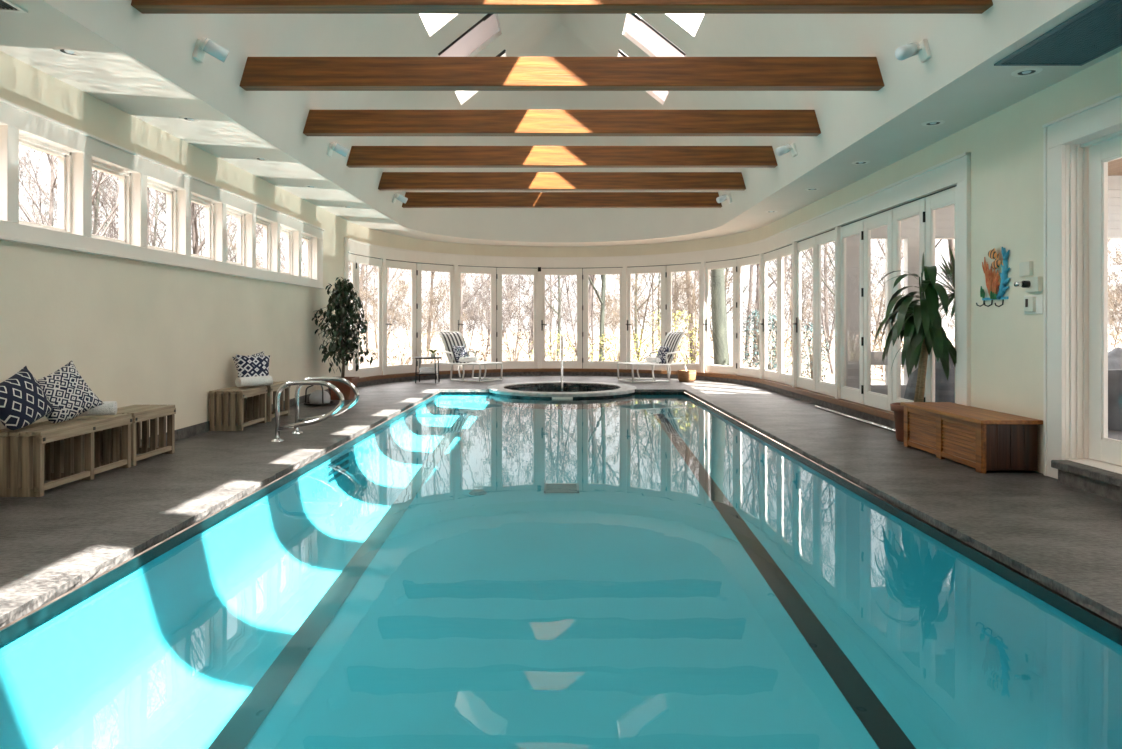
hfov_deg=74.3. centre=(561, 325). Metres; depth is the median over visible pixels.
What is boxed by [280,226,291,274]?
window
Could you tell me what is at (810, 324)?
evergreen shrub
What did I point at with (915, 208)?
door
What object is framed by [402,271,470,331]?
bare tree
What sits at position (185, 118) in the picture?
recessed light
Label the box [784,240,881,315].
bare tree
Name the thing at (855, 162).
recessed light
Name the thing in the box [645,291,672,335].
bare tree
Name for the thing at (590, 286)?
bare tree
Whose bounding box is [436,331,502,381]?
chaise lounge
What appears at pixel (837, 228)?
trim
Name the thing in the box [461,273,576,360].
bare tree
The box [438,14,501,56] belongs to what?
window
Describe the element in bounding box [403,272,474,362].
bare tree
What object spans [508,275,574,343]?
bare tree
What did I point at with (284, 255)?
bare tree
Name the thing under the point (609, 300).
bare tree
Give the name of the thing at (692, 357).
clump
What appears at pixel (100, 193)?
bare tree
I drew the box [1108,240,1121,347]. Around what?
bare tree
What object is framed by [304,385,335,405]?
wire stand
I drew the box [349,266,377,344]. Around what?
bare tree
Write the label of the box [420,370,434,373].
folded towel
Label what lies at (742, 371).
door
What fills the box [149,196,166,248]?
bare tree
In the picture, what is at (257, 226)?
bare tree
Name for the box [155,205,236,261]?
bare tree
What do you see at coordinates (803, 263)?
bare tree
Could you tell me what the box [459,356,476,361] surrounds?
rolled towel
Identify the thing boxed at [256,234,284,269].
bare tree
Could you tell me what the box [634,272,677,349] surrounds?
bare tree
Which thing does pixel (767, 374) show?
door
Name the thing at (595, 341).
clump
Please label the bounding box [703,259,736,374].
door
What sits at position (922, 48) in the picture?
wall spotlight
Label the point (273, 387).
slatted bench
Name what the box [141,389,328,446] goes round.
baseboard
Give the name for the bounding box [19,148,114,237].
bare tree
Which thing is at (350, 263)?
bare tree
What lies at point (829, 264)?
bare tree
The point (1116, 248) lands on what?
bare tree
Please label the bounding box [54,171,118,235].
bare tree
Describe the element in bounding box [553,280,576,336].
bare tree
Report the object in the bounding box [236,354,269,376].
throw pillow
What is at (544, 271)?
door
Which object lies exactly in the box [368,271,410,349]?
bare tree
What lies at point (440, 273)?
bare tree
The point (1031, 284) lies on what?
switch
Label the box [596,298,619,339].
bare tree
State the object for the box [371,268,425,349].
bare tree
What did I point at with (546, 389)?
water
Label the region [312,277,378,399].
fig tree
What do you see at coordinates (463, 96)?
window
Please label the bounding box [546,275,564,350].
bare tree
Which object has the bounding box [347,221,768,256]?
wall
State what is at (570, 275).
bare tree
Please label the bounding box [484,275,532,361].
bare tree
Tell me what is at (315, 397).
cushion
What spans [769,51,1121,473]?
wall
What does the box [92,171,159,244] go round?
bare tree
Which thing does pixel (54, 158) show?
bare tree
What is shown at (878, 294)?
bare tree
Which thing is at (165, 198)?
bare tree
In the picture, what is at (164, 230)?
bare tree
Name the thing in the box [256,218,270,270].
window
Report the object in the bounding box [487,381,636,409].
spa
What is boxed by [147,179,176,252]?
window
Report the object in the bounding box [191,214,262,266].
bare tree
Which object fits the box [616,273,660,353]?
bare tree
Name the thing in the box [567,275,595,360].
bare tree
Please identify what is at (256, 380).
rolled towel
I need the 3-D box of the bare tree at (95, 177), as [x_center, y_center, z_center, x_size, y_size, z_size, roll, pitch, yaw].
[-16.970,-4.406,27.554,5.875,11.858,5.120,0,0,38]
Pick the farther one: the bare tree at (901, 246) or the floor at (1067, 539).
the bare tree at (901, 246)
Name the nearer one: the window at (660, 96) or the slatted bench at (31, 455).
the slatted bench at (31, 455)
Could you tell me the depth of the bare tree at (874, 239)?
45.94 m
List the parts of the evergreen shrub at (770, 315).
stem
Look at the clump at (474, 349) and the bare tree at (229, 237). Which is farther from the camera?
the bare tree at (229, 237)
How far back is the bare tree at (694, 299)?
24.67 m
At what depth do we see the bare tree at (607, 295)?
27.95 m
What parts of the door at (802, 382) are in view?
handle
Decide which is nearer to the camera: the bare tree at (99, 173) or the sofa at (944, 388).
the sofa at (944, 388)
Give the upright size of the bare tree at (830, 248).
5.607 m
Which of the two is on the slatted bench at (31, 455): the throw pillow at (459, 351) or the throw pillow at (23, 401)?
the throw pillow at (23, 401)
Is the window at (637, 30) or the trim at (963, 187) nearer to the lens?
the trim at (963, 187)
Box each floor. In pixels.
[0,376,1121,627]
[1108,430,1121,439]
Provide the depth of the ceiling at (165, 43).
7.32 m
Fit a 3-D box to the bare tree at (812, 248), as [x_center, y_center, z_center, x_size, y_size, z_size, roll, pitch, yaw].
[11.051,-7.266,39.039,6.897,17.556,4.124,0,0,17]
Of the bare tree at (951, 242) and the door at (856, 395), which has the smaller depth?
the door at (856, 395)
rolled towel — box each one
[78,401,116,415]
[235,376,272,386]
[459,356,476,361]
[646,357,660,362]
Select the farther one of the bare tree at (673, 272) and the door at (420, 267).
the bare tree at (673, 272)
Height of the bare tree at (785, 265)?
16.970 m
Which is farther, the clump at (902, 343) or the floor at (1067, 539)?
the clump at (902, 343)
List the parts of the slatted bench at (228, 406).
leg, leg, foot rail, leg, leg, leg, leg, leg, rail, leg, leg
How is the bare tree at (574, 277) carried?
on the ground
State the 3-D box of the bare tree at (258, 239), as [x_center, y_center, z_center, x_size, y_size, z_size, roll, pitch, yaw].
[-7.356,-0.587,18.890,2.439,4.436,2.940,0,0,-35]
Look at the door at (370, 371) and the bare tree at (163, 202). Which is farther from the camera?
the bare tree at (163, 202)
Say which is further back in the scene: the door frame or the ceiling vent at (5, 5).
the door frame
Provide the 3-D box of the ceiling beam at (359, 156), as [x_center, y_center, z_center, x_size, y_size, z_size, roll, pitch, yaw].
[0.000,-2.062,9.023,5.241,0.239,0.130,0,0,0]
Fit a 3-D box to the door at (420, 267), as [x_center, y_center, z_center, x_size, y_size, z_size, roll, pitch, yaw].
[-2.509,-0.162,14.705,0.906,2.116,0.044,0,0,-44]
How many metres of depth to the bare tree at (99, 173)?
18.66 m
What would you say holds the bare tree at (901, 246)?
on the ground
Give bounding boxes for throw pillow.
[0,366,54,430]
[37,361,103,423]
[232,351,263,372]
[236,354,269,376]
[452,345,467,362]
[654,346,669,362]
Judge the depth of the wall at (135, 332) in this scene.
6.35 m
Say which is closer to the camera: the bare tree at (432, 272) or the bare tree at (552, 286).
the bare tree at (432, 272)
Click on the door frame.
(955, 185)
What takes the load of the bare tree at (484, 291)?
on the ground
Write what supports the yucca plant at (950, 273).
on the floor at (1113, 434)
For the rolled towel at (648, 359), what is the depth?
14.02 m
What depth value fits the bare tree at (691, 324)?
28.98 m
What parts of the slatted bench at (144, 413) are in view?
leg, leg, leg, leg, foot rail, leg, rail, leg, leg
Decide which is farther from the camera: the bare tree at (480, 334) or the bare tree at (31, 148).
the bare tree at (480, 334)
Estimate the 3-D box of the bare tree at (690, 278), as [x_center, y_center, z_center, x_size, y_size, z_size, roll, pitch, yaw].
[2.968,-1.212,22.204,3.052,5.550,3.678,0,0,9]
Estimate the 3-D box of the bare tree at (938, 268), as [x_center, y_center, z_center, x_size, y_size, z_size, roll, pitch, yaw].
[24.635,-1.996,49.557,3.270,6.645,3.716,0,0,38]
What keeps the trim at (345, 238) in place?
attached to the wall at (135, 332)
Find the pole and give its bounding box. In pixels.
[815,405,895,432]
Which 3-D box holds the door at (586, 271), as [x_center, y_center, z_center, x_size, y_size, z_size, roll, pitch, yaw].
[0.882,-0.162,15.569,0.906,2.116,0.044,0,0,16]
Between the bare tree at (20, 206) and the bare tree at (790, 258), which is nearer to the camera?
the bare tree at (20, 206)
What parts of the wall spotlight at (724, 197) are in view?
wall plate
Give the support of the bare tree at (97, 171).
on the ground
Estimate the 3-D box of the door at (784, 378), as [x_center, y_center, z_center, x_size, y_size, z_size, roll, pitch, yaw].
[3.465,-0.162,11.315,0.044,2.116,0.834,0,0,0]
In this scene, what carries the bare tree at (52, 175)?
on the ground
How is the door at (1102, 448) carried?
in the wall at (1006, 147)
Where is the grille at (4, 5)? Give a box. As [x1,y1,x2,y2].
[0,0,16,9]
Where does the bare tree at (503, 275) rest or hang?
on the ground
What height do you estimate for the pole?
0.040 m
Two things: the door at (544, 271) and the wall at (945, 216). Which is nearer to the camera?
the wall at (945, 216)
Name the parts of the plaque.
plate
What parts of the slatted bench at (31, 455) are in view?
leg, leg, foot rail, leg, leg, leg, leg, foot rail, leg, leg, rail, leg, leg, leg, leg, leg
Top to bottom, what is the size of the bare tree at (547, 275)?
6.988 m
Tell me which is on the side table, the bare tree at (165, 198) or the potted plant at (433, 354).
the potted plant at (433, 354)
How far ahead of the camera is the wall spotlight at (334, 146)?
8.23 m
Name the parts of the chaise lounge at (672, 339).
rail, floor rail, floor rail, armrest, rail, armrest, post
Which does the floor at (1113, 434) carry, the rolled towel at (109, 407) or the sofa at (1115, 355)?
the sofa at (1115, 355)
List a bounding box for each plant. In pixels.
[426,349,437,356]
[875,252,956,441]
[916,246,954,318]
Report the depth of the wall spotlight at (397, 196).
11.40 m
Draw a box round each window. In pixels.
[19,134,71,232]
[92,160,130,244]
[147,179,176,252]
[191,195,213,259]
[227,208,244,265]
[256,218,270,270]
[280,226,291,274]
[301,234,310,278]
[420,14,457,35]
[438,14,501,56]
[455,49,505,104]
[618,49,668,104]
[622,14,685,56]
[666,14,703,35]
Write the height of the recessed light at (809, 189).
0.012 m
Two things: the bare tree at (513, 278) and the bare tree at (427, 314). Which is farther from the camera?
the bare tree at (427, 314)
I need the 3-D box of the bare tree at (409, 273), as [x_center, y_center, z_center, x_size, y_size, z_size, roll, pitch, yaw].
[-6.417,-0.612,27.990,2.767,4.175,2.296,0,0,17]
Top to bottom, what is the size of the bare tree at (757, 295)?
11.237 m
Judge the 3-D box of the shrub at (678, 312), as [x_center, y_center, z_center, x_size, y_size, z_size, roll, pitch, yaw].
[2.771,0.491,18.828,1.709,1.860,1.715,0,0,0]
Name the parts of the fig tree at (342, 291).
pot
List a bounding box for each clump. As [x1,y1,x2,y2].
[359,343,432,367]
[430,348,489,362]
[473,328,552,360]
[547,333,618,360]
[655,327,713,363]
[731,327,807,371]
[871,331,903,379]
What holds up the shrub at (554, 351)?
on the ground
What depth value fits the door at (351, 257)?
12.59 m
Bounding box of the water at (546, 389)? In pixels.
[518,388,605,390]
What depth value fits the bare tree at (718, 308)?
20.31 m
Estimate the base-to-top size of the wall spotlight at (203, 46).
0.152 m
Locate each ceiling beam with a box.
[131,0,992,13]
[240,57,883,90]
[303,110,820,135]
[346,146,777,167]
[378,172,745,190]
[402,192,721,207]
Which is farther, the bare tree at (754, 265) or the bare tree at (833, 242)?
the bare tree at (754, 265)
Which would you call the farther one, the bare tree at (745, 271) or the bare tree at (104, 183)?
the bare tree at (745, 271)
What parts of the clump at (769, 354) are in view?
stem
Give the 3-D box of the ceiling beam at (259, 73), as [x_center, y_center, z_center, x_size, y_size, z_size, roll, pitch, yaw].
[0.000,-2.062,6.055,5.241,0.239,0.130,0,0,0]
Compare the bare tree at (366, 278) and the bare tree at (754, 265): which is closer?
the bare tree at (366, 278)
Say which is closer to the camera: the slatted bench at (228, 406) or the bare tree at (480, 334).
the slatted bench at (228, 406)
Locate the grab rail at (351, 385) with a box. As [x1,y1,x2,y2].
[291,377,358,433]
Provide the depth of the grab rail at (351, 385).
7.24 m
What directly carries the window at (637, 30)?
attached to the ceiling at (165, 43)
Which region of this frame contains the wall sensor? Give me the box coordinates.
[1019,261,1032,276]
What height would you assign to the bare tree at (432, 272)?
10.412 m
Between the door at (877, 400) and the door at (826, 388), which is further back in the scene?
the door at (826, 388)
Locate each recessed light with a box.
[52,46,82,56]
[179,116,199,121]
[253,157,268,160]
[805,188,819,190]
[852,161,869,164]
[921,120,944,125]
[1011,67,1042,76]
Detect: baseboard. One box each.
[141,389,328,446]
[356,372,894,428]
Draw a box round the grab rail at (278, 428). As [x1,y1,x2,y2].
[271,381,343,441]
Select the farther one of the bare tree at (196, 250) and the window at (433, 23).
the bare tree at (196, 250)
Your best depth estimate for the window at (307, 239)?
10.60 m
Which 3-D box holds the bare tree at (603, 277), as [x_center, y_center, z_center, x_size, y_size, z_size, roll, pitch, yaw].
[1.777,-3.811,24.902,4.639,10.746,5.324,0,0,33]
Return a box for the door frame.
[348,185,956,368]
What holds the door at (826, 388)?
in the wall at (1006, 147)
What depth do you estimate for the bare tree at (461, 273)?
29.42 m
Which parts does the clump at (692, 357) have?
stem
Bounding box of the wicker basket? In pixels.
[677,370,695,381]
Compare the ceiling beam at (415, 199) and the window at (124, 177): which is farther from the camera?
the ceiling beam at (415, 199)
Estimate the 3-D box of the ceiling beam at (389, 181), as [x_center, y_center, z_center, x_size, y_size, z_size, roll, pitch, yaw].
[0.000,-2.062,10.555,5.241,0.239,0.130,0,0,0]
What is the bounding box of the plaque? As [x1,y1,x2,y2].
[976,247,1010,306]
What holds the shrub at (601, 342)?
on the ground
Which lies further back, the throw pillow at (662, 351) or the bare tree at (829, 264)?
the bare tree at (829, 264)
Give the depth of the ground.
31.53 m
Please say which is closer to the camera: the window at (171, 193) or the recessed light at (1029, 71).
the recessed light at (1029, 71)
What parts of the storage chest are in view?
louvre panel, frame, louvre panel, lid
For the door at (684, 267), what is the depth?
14.74 m
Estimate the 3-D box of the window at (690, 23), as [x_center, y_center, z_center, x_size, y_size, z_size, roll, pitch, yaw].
[1.366,-4.089,8.740,1.010,0.950,1.120,0,0,0]
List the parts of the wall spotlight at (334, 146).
wall plate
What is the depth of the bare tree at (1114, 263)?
14.09 m
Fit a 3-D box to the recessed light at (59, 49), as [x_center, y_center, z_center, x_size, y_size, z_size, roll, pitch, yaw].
[-3.060,-1.702,4.600,0.180,0.012,0.180,0,0,0]
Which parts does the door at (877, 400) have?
handle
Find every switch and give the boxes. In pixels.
[1014,276,1042,291]
[1024,294,1042,313]
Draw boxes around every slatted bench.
[0,414,131,496]
[112,405,175,465]
[209,386,266,430]
[247,381,289,421]
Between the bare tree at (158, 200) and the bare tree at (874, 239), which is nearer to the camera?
the bare tree at (158, 200)
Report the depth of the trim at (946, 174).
12.61 m
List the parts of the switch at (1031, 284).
knob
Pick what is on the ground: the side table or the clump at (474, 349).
the clump at (474, 349)
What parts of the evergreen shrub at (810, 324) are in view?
stem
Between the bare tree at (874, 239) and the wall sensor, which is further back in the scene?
the bare tree at (874, 239)
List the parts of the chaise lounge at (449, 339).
post, armrest, rail, post, floor rail, armrest, floor rail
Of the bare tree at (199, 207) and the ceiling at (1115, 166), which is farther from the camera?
the bare tree at (199, 207)
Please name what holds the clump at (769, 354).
on the ground
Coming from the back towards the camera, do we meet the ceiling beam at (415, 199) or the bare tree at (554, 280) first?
the bare tree at (554, 280)
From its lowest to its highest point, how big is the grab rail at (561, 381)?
1.381 m
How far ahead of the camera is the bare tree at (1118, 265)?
25.06 m
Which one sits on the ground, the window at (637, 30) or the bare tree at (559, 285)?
the bare tree at (559, 285)
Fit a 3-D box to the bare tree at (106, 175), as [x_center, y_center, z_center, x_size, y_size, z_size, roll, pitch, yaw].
[-8.938,-3.984,14.831,4.101,11.128,4.097,0,0,-25]
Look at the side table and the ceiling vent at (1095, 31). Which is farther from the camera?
the side table
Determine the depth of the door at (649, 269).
15.18 m
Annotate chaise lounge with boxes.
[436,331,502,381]
[617,331,687,382]
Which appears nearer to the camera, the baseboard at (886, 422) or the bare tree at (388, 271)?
the baseboard at (886, 422)
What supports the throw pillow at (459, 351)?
on the chaise lounge at (449, 339)
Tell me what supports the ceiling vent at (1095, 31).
in the ceiling at (165, 43)
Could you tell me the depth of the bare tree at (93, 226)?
15.29 m
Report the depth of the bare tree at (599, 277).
37.85 m
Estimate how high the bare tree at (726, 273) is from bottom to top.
5.423 m
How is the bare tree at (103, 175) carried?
on the ground
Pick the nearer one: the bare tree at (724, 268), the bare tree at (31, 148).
the bare tree at (31, 148)
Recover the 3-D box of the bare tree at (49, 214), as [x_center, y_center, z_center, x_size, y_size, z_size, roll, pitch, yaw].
[-10.077,-0.961,16.416,2.816,5.037,2.479,0,0,-2]
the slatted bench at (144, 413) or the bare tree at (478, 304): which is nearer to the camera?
the slatted bench at (144, 413)
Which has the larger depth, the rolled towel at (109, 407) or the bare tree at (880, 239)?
the bare tree at (880, 239)
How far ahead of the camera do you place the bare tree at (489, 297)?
24.49 m
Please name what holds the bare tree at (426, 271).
on the ground
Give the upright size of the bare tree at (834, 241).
9.027 m
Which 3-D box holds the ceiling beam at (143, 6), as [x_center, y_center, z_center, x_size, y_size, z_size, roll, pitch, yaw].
[0.000,-2.062,4.545,5.241,0.239,0.130,0,0,0]
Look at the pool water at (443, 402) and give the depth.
10.74 m
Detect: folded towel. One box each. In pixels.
[419,367,434,370]
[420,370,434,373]
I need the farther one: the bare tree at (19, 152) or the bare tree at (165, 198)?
the bare tree at (19, 152)
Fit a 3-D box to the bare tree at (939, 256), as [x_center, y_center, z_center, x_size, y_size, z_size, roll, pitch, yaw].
[24.619,-1.975,46.464,2.548,6.432,2.314,0,0,18]
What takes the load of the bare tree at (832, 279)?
on the ground
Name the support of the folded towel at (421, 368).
on the folded towel at (421, 372)
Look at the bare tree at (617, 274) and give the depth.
47.76 m
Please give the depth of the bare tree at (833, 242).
23.89 m
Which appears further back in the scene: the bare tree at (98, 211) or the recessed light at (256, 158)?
the bare tree at (98, 211)
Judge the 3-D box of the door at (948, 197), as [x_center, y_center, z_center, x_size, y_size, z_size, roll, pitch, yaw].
[3.465,-0.162,6.700,0.044,2.116,0.624,0,0,0]
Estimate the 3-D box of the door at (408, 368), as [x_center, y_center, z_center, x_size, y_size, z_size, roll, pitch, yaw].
[-3.040,-0.162,13.978,0.112,2.116,0.926,0,0,31]
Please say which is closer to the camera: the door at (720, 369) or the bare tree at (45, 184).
the door at (720, 369)
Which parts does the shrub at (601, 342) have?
stem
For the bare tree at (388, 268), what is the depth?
55.90 m
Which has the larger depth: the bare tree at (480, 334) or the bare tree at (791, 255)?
the bare tree at (480, 334)
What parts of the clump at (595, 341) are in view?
stem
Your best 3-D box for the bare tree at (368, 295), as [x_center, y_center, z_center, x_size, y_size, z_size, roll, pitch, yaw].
[-5.899,-0.941,24.246,3.385,5.107,2.809,0,0,-28]
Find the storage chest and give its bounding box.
[900,402,1042,473]
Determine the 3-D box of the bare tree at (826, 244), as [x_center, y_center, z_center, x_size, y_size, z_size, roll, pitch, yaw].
[16.235,-6.765,48.099,6.378,16.234,3.813,0,0,2]
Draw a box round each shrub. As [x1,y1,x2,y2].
[527,331,573,360]
[588,331,648,361]
[637,310,698,362]
[742,310,784,370]
[801,323,828,381]
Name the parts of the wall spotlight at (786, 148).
wall plate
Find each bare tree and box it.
[19,146,93,225]
[19,148,43,211]
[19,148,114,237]
[19,152,57,225]
[19,154,57,223]
[19,158,57,223]
[19,184,57,226]
[21,155,104,230]
[23,177,118,237]
[36,159,151,236]
[42,152,149,235]
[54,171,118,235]
[55,173,118,238]
[56,160,204,247]
[57,175,118,234]
[92,171,118,238]
[92,171,151,241]
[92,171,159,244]
[92,174,108,196]
[92,186,166,246]
[92,192,118,237]
[94,179,201,247]
[95,211,164,247]
[101,177,197,253]
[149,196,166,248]
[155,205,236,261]
[163,202,234,253]
[191,203,262,260]
[191,207,236,260]
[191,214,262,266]
[199,209,236,261]
[227,218,304,274]
[231,225,304,270]
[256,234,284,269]
[257,226,285,270]
[301,254,377,321]
[348,264,437,360]
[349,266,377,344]
[350,263,368,348]
[359,264,389,302]
[362,268,409,339]
[364,269,430,353]
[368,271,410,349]
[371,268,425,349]
[377,269,448,361]
[387,268,409,305]
[388,284,410,336]
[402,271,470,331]
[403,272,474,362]
[422,271,435,336]
[422,272,503,343]
[426,271,434,351]
[434,273,490,350]
[437,273,490,349]
[438,272,528,353]
[461,273,490,334]
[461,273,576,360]
[464,276,489,338]
[469,291,490,337]
[471,274,520,349]
[476,275,552,359]
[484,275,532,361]
[502,274,524,337]
[502,275,529,337]
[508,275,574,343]
[527,275,560,355]
[528,277,560,353]
[530,286,557,332]
[545,275,576,352]
[545,275,598,346]
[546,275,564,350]
[552,275,576,345]
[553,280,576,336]
[564,277,618,343]
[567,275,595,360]
[570,276,618,352]
[588,275,594,328]
[588,275,605,360]
[588,277,619,347]
[589,274,656,358]
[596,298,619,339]
[605,274,640,331]
[613,272,698,361]
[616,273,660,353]
[631,271,694,349]
[632,269,732,363]
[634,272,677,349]
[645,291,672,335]
[648,267,742,358]
[657,272,679,340]
[674,272,710,329]
[684,268,744,341]
[686,271,694,359]
[687,271,698,335]
[710,277,727,335]
[711,268,729,365]
[725,261,812,362]
[725,265,754,313]
[728,257,788,340]
[730,271,754,335]
[745,264,753,359]
[746,250,828,363]
[751,264,812,361]
[753,264,758,362]
[755,258,804,325]
[758,248,812,339]
[758,248,833,373]
[767,256,786,345]
[772,255,810,355]
[775,244,828,342]
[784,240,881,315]
[785,245,834,355]
[787,242,834,295]
[802,248,834,349]
[804,241,834,340]
[807,243,903,372]
[812,239,884,343]
[822,239,902,330]
[871,239,903,285]
[871,246,947,320]
[871,294,884,330]
[872,239,903,350]
[936,245,954,341]
[936,268,951,319]
[938,247,954,333]
[948,239,954,289]
[1108,239,1121,335]
[1108,239,1121,350]
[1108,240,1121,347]
[1108,251,1121,341]
[1108,271,1121,327]
[1108,278,1121,346]
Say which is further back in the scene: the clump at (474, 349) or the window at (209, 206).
the clump at (474, 349)
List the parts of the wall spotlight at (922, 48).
wall plate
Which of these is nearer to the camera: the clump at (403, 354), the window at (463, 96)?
the window at (463, 96)
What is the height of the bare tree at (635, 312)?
4.447 m
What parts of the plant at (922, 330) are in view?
pot, stem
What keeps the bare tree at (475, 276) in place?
on the ground
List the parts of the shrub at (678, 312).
stem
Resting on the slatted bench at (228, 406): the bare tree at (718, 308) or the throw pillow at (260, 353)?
the throw pillow at (260, 353)
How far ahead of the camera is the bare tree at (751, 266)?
28.62 m
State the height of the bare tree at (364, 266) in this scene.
12.486 m
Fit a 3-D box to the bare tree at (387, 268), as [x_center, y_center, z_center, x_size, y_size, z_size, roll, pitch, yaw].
[-9.627,-1.611,40.876,2.924,5.941,3.322,0,0,26]
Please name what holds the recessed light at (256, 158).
in the ceiling at (165, 43)
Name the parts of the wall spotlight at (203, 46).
wall plate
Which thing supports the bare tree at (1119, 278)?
on the ground
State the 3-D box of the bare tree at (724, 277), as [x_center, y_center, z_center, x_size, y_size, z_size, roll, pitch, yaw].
[6.704,-2.519,31.645,3.492,8.088,4.007,0,0,-20]
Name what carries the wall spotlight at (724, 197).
attached to the ceiling at (165, 43)
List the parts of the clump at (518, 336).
stem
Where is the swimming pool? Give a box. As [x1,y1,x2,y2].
[0,391,1121,748]
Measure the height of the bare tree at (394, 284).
4.680 m
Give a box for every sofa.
[904,352,954,402]
[1108,347,1121,430]
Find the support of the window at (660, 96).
attached to the ceiling at (165, 43)
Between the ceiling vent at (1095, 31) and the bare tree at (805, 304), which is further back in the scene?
the bare tree at (805, 304)
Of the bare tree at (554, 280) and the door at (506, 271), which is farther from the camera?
the bare tree at (554, 280)
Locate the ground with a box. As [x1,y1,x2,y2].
[0,330,1121,630]
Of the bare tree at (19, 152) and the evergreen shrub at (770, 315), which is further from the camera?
the bare tree at (19, 152)
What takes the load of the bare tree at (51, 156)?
on the ground
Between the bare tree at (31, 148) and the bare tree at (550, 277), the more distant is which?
the bare tree at (550, 277)
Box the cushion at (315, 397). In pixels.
[309,390,330,403]
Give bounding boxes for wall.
[0,51,346,438]
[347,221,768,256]
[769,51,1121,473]
[846,176,1121,397]
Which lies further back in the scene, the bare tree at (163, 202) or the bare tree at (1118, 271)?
the bare tree at (163, 202)
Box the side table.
[413,356,441,382]
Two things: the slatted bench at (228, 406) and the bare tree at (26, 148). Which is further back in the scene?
the bare tree at (26, 148)
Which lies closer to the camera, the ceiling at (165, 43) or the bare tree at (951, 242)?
the ceiling at (165, 43)
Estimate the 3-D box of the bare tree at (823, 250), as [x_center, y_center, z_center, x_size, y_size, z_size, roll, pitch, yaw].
[8.719,-0.697,21.490,2.503,4.551,3.016,0,0,36]
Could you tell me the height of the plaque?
0.467 m
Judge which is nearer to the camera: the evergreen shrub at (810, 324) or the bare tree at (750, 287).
the evergreen shrub at (810, 324)
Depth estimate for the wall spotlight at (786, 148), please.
8.25 m
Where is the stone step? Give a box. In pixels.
[1051,460,1121,501]
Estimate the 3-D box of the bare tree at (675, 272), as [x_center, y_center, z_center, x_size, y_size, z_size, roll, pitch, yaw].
[5.526,-4.129,37.902,4.503,11.050,3.218,0,0,35]
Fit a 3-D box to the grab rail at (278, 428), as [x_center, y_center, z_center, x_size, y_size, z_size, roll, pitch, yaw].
[-2.322,0.775,6.760,0.668,0.551,0.110,0,0,0]
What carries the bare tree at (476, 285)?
on the ground
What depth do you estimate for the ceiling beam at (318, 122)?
7.46 m
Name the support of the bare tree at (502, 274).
on the ground
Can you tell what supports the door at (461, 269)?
in the wall at (354, 231)
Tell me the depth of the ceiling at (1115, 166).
9.04 m
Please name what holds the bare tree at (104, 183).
on the ground
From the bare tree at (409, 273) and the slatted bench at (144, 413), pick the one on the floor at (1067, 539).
the slatted bench at (144, 413)
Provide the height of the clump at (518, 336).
1.462 m
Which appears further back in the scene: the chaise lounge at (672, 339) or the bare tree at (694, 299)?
the bare tree at (694, 299)
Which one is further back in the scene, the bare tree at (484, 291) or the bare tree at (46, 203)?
the bare tree at (484, 291)
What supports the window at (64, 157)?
in the wall at (135, 332)
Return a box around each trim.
[0,97,324,288]
[344,237,347,376]
[348,152,970,267]
[382,226,840,398]
[957,154,970,405]
[1042,92,1121,478]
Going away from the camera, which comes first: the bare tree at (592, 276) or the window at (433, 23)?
the window at (433, 23)
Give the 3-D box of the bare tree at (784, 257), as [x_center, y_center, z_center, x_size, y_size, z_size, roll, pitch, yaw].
[8.536,-1.142,33.085,2.565,5.211,2.914,0,0,-42]
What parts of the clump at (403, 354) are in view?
stem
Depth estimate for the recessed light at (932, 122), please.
6.10 m
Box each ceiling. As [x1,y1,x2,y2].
[0,0,1121,246]
[1108,158,1121,175]
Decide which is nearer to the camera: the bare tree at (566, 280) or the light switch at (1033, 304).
the light switch at (1033, 304)
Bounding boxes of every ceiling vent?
[0,0,27,12]
[994,0,1121,65]
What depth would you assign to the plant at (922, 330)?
6.56 m
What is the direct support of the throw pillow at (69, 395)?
on the slatted bench at (31, 455)
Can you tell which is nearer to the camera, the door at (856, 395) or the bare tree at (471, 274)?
the door at (856, 395)
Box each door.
[348,253,356,376]
[356,255,381,377]
[386,260,417,374]
[416,263,452,371]
[458,266,496,369]
[497,268,536,368]
[541,268,582,367]
[583,268,622,368]
[626,266,666,369]
[666,263,700,371]
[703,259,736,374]
[737,255,758,377]
[760,249,778,381]
[779,245,791,385]
[793,236,815,391]
[816,230,834,396]
[841,219,863,403]
[864,209,891,411]
[888,198,924,411]
[925,186,956,402]
[1089,136,1121,465]
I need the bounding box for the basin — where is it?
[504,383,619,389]
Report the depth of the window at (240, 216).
8.37 m
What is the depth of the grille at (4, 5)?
3.91 m
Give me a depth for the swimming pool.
4.07 m
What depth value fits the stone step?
4.66 m
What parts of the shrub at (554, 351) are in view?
stem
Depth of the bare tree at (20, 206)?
26.30 m
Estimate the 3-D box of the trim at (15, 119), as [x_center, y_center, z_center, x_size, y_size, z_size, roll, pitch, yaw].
[-3.598,-0.985,7.363,0.205,0.881,7.114,0,0,0]
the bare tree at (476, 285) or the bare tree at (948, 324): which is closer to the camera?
the bare tree at (948, 324)
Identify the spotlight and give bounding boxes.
[192,38,228,62]
[326,142,348,156]
[392,193,407,203]
[716,194,731,203]
[775,143,797,156]
[895,38,931,62]
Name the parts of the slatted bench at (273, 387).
leg, leg, rail, leg, leg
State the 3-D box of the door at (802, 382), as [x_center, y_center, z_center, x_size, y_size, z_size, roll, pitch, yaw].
[3.431,-0.162,10.470,0.112,2.116,0.824,0,0,0]
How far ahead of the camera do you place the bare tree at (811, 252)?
20.45 m

